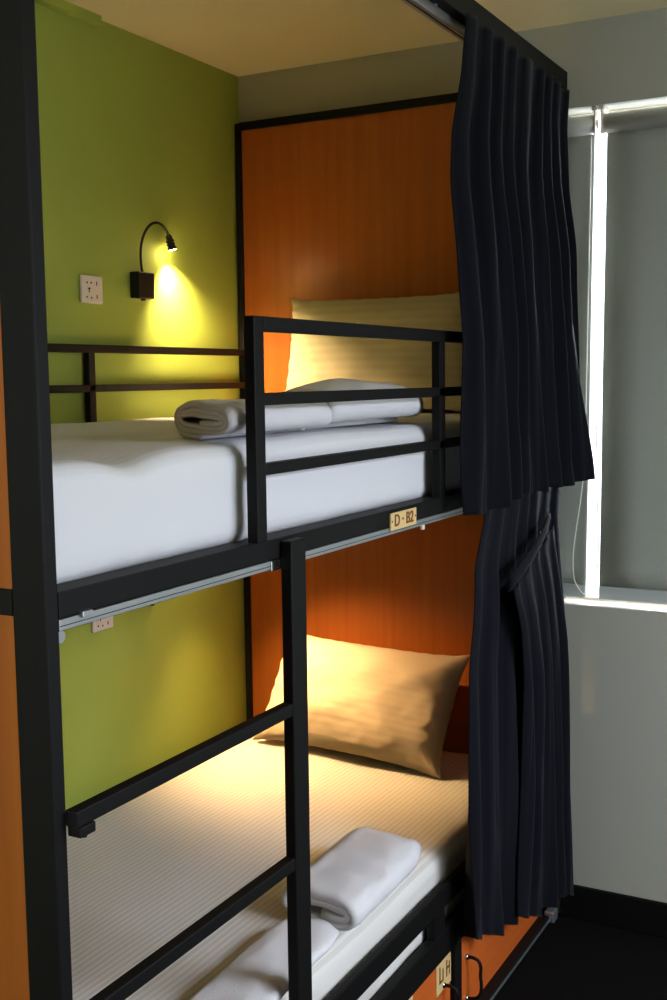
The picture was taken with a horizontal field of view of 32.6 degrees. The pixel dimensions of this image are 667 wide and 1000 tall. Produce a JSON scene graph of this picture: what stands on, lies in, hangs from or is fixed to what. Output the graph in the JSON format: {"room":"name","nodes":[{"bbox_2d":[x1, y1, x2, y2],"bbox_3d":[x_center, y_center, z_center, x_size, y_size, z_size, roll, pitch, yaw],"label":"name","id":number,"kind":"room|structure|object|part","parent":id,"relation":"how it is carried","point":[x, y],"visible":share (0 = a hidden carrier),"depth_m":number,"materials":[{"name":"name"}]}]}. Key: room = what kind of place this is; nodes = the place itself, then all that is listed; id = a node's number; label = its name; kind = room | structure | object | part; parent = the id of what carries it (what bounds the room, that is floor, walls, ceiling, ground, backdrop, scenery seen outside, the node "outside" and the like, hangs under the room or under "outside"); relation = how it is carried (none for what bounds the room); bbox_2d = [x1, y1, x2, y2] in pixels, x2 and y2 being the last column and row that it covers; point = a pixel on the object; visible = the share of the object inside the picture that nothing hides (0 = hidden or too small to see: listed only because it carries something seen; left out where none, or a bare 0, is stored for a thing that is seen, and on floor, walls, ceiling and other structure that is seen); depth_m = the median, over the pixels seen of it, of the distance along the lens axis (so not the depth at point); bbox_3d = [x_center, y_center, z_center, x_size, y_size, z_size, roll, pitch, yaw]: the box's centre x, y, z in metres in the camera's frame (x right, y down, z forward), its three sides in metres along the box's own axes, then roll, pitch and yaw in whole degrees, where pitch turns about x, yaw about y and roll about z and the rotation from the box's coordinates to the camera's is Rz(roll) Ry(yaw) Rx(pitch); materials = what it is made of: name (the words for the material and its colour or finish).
{"room":"dormitory","nodes":[
{"label":"dormitory","id":0,"kind":"room"},
{"bbox_2d":[35,3,246,809],"bbox_3d":[-1.369,0.137,1.797,0.100,2.500,4.400,3,7,28],"label":"wall","id":1,"kind":"structure","parent":0,"point":[136,131],"depth_m":3.19,"materials":[{"name":"green paint"}]},
{"bbox_2d":[35,0,101,25],"bbox_3d":[-1.491,-1.058,1.337,0.025,0.022,3.716,3,7,28],"label":"trim","id":2,"kind":"structure","parent":1,"relation":"attached to","point":[62,6],"depth_m":2.87,"materials":[{"name":"green paint"}]},
{"bbox_2d":[79,275,102,303],"bbox_3d":[-0.635,-0.551,2.992,0.009,0.072,0.086,3,7,28],"label":"wall socket","id":3,"kind":"object","parent":1,"relation":"attached to","point":[90,287],"visible":1,"depth_m":2.98,"materials":[{"name":"beige plastic"}]},
{"bbox_2d":[91,616,112,632],"bbox_3d":[-0.624,0.317,3.085,0.009,0.072,0.086,3,7,28],"label":"wall socket","id":4,"kind":"object","parent":1,"relation":"attached to","point":[106,623],"visible":0.45,"depth_m":3.08,"materials":[{"name":"beige plastic"}]},
{"bbox_2d":[130,221,176,300],"bbox_3d":[-0.503,-0.666,3.193,0.039,0.220,0.169,4,7,35],"label":"reading lamp","id":5,"kind":"object","parent":1,"relation":"attached to","point":[141,282],"visible":1,"depth_m":3.15,"materials":[{"name":"black plastic"}]},
{"bbox_2d":[65,0,666,76],"bbox_3d":[-0.008,-1.097,0.949,3.200,0.100,4.650,3,7,28],"label":"ceiling","id":6,"kind":"structure","parent":0,"point":[238,38],"depth_m":3.04,"materials":[{"name":"paint"}]},
{"bbox_2d":[238,8,666,912],"bbox_3d":[1.073,-0.027,3.056,3.200,2.500,0.150,3,7,28],"label":"wall","id":7,"kind":"structure","parent":0,"point":[618,657],"depth_m":3.20,"materials":[{"name":"grey paint"}]},
{"bbox_2d":[561,884,666,937],"bbox_3d":[1.516,1.196,2.861,1.940,0.098,0.015,3,7,28],"label":"baseboard","id":8,"kind":"structure","parent":7,"relation":"attached to","point":[632,913],"depth_m":3.23,"materials":[{"name":"black"}]},
{"bbox_2d":[564,104,666,612],"bbox_3d":[1.263,-0.361,2.905,1.450,1.364,0.129,3,7,28],"label":"window","id":9,"kind":"structure","parent":7,"relation":"in","point":[591,600],"depth_m":3.20,"materials":[{"name":"white plastic"}]},
{"bbox_2d":[558,106,600,597],"bbox_3d":[0.680,-0.391,3.186,0.141,1.347,0.056,3,7,28],"label":"window frame","id":10,"kind":"structure","parent":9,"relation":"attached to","point":[582,130],"depth_m":3.17,"materials":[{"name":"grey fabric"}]},
{"bbox_3d":[1.260,0.317,2.957,1.448,0.004,0.084,3,7,28],"label":"sill","id":11,"kind":"part","parent":9,"relation":"part of","materials":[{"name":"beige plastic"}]},
{"bbox_2d":[599,106,666,604],"bbox_3d":[1.299,-0.364,2.854,1.287,1.347,0.056,3,7,28],"label":"roller blind","id":12,"kind":"object","parent":9,"relation":"attached to","point":[633,527],"visible":1,"depth_m":3.12,"materials":[{"name":"grey fabric"}]},
{"bbox_2d":[493,913,666,999],"bbox_3d":[0.024,1.488,1.225,3.200,0.100,4.650,3,7,28],"label":"floor","id":13,"kind":"structure","parent":0,"point":[572,958],"depth_m":3.03,"materials":[{"name":"carpet"}]},
{"bbox_2d":[0,0,566,999],"bbox_3d":[-0.301,0.107,2.550,1.059,2.374,2.062,3,7,28],"label":"bunk bed","id":14,"kind":"object","parent":13,"relation":"on","point":[351,202],"visible":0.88,"depth_m":2.14,"materials":[{"name":"black paint"}]},
{"bbox_3d":[-0.371,0.227,1.437,0.056,2.374,0.023,3,7,28],"label":"post","id":15,"kind":"part","parent":14,"relation":"part of","materials":[{"name":"black metal"}]},
{"bbox_3d":[-0.635,-0.208,2.996,0.018,0.354,0.026,3,7,28],"label":"wall guard post","id":16,"kind":"part","parent":14,"relation":"part of","materials":[{"name":"black metal"}]},
{"bbox_3d":[-0.279,-0.002,3.682,0.022,2.350,0.030,3,7,28],"label":"post","id":17,"kind":"part","parent":14,"relation":"part of","materials":[{"name":"black metal"}]},
{"bbox_3d":[-0.125,-0.112,1.830,0.020,0.363,0.030,3,7,28],"label":"guard post","id":18,"kind":"part","parent":14,"relation":"part of","materials":[{"name":"black metal"}]},
{"bbox_2d":[51,413,460,583],"bbox_3d":[-0.317,-0.078,2.528,0.938,0.178,1.985,3,7,28],"label":"mattress","id":19,"kind":"object","parent":14,"relation":"on","point":[127,493],"visible":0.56,"depth_m":1.81,"materials":[{"name":"white fabric"}]},
{"bbox_2d":[174,399,331,439],"bbox_3d":[-0.139,-0.151,2.054,0.194,0.066,0.442,3,7,28],"label":"folded towel","id":20,"kind":"object","parent":19,"relation":"on","point":[209,418],"visible":0.77,"depth_m":1.94,"materials":[{"name":"white fabric"}]},
{"bbox_2d":[286,378,423,428],"bbox_3d":[0.043,-0.209,2.421,0.202,0.099,0.538,3,7,28],"label":"folded towel","id":21,"kind":"object","parent":19,"relation":"on","point":[345,413],"visible":0.56,"depth_m":2.32,"materials":[{"name":"white fabric"}]},
{"bbox_2d":[286,292,461,410],"bbox_3d":[0.129,-0.424,3.295,0.622,0.342,0.160,2,7,25],"label":"pillow","id":22,"kind":"object","parent":19,"relation":"on","point":[313,358],"visible":0.57,"depth_m":3.23,"materials":[{"name":"beige fabric"}]},
{"bbox_3d":[0.112,0.033,2.312,0.045,0.035,2.005,3,7,28],"label":"rail","id":23,"kind":"part","parent":14,"relation":"part of","materials":[{"name":"black metal"}]},
{"bbox_2d":[66,736,468,999],"bbox_3d":[-0.300,0.926,2.633,0.953,0.211,1.988,3,7,28],"label":"mattress","id":24,"kind":"object","parent":14,"relation":"on","point":[158,862],"visible":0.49,"depth_m":2.67,"materials":[{"name":"beige fabric"}]},
{"bbox_2d":[189,918,339,999],"bbox_3d":[-0.135,0.860,2.054,0.138,0.044,0.428,2,7,26],"label":"folded towel","id":25,"kind":"object","parent":24,"relation":"on","point":[260,972],"visible":0.84,"depth_m":2.06,"materials":[{"name":"white fabric"}]},
{"bbox_2d":[281,825,420,930],"bbox_3d":[0.044,0.797,2.418,0.194,0.090,0.366,2,7,26],"label":"folded towel","id":26,"kind":"object","parent":24,"relation":"on","point":[353,877],"visible":0.88,"depth_m":2.35,"materials":[{"name":"white fabric"}]},
{"bbox_2d":[252,635,469,780],"bbox_3d":[0.076,0.581,3.348,0.650,0.319,0.229,3,7,34],"label":"pillow","id":27,"kind":"object","parent":24,"relation":"on","point":[393,706],"visible":0.88,"depth_m":3.23,"materials":[{"name":"beige fabric"}]},
{"bbox_3d":[-0.059,0.709,1.976,0.021,1.294,0.050,3,7,28],"label":"ladder post","id":28,"kind":"part","parent":14,"relation":"part of","materials":[{"name":"black metal"}]},
{"bbox_3d":[0.143,-1.140,3.324,0.980,0.024,0.027,3,7,28],"label":"head frame","id":29,"kind":"part","parent":14,"relation":"part of","materials":[{"name":"black paint"}]},
{"bbox_3d":[0.141,0.038,2.313,0.004,0.035,0.123,3,7,28],"label":"number plate","id":30,"kind":"part","parent":14,"relation":"part of","materials":[{"name":"brown wood"}]},
{"bbox_3d":[0.134,1.040,2.412,0.022,0.066,2.008,3,7,28],"label":"rail","id":31,"kind":"part","parent":14,"relation":"part of","materials":[{"name":"black metal"}]},
{"bbox_3d":[0.119,1.182,2.410,0.016,0.212,0.629,3,7,28],"label":"locker door","id":32,"kind":"part","parent":14,"relation":"part of","materials":[{"name":"orange laminate"}]},
{"bbox_3d":[0.232,0.959,2.586,0.020,0.060,0.059,3,7,28],"label":"guard post","id":33,"kind":"part","parent":14,"relation":"part of","materials":[{"name":"black metal"}]},
{"bbox_3d":[0.228,-0.175,2.484,0.020,0.343,0.030,3,7,28],"label":"guard post","id":34,"kind":"part","parent":14,"relation":"part of","materials":[{"name":"black metal"}]},
{"bbox_3d":[0.254,1.094,2.634,0.003,0.071,0.085,3,7,28],"label":"number plate","id":35,"kind":"part","parent":14,"relation":"part of","materials":[{"name":"brown wood"}]},
{"bbox_3d":[0.272,1.171,2.632,0.042,0.115,0.011,2,7,22],"label":"handle","id":36,"kind":"part","parent":14,"relation":"part of","materials":[{"name":"black paint"}]},
{"bbox_3d":[0.278,1.158,2.709,0.040,0.236,0.045,3,7,28],"label":"locker post","id":37,"kind":"part","parent":14,"relation":"part of","materials":[{"name":"black metal"}]},
{"bbox_3d":[0.341,1.157,2.759,0.042,0.115,0.011,2,7,22],"label":"handle","id":38,"kind":"part","parent":14,"relation":"part of","materials":[{"name":"black paint"}]},
{"bbox_3d":[0.120,-1.029,2.194,0.055,0.049,2.062,3,7,28],"label":"rail","id":39,"kind":"part","parent":14,"relation":"part of","materials":[{"name":"black metal"}]},
{"bbox_3d":[0.442,1.115,3.007,0.016,0.212,0.634,3,7,28],"label":"locker door","id":40,"kind":"part","parent":14,"relation":"part of","materials":[{"name":"orange laminate"}]},
{"bbox_3d":[0.136,1.296,2.440,0.055,0.022,2.008,3,7,28],"label":"locker sill","id":41,"kind":"part","parent":14,"relation":"part of","materials":[{"name":"black paint"}]},
{"bbox_2d":[464,487,573,939],"bbox_3d":[0.491,0.565,2.884,0.109,1.222,0.762,3,7,28],"label":"curtain","id":42,"kind":"object","parent":14,"relation":"hanging from","point":[519,850],"visible":0.96,"depth_m":2.81,"materials":[{"name":"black fabric"}]},
{"bbox_3d":[0.190,1.292,2.478,0.004,0.005,1.840,3,7,28],"label":"locker trim","id":43,"kind":"part","parent":14,"relation":"part of","materials":[{"name":"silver metal"}]},
{"bbox_2d":[450,13,594,515],"bbox_3d":[0.482,-0.529,2.732,0.134,1.061,0.841,2,7,27],"label":"curtain","id":44,"kind":"object","parent":14,"relation":"hanging from","point":[524,429],"visible":1,"depth_m":2.64,"materials":[{"name":"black fabric"}]}
]}

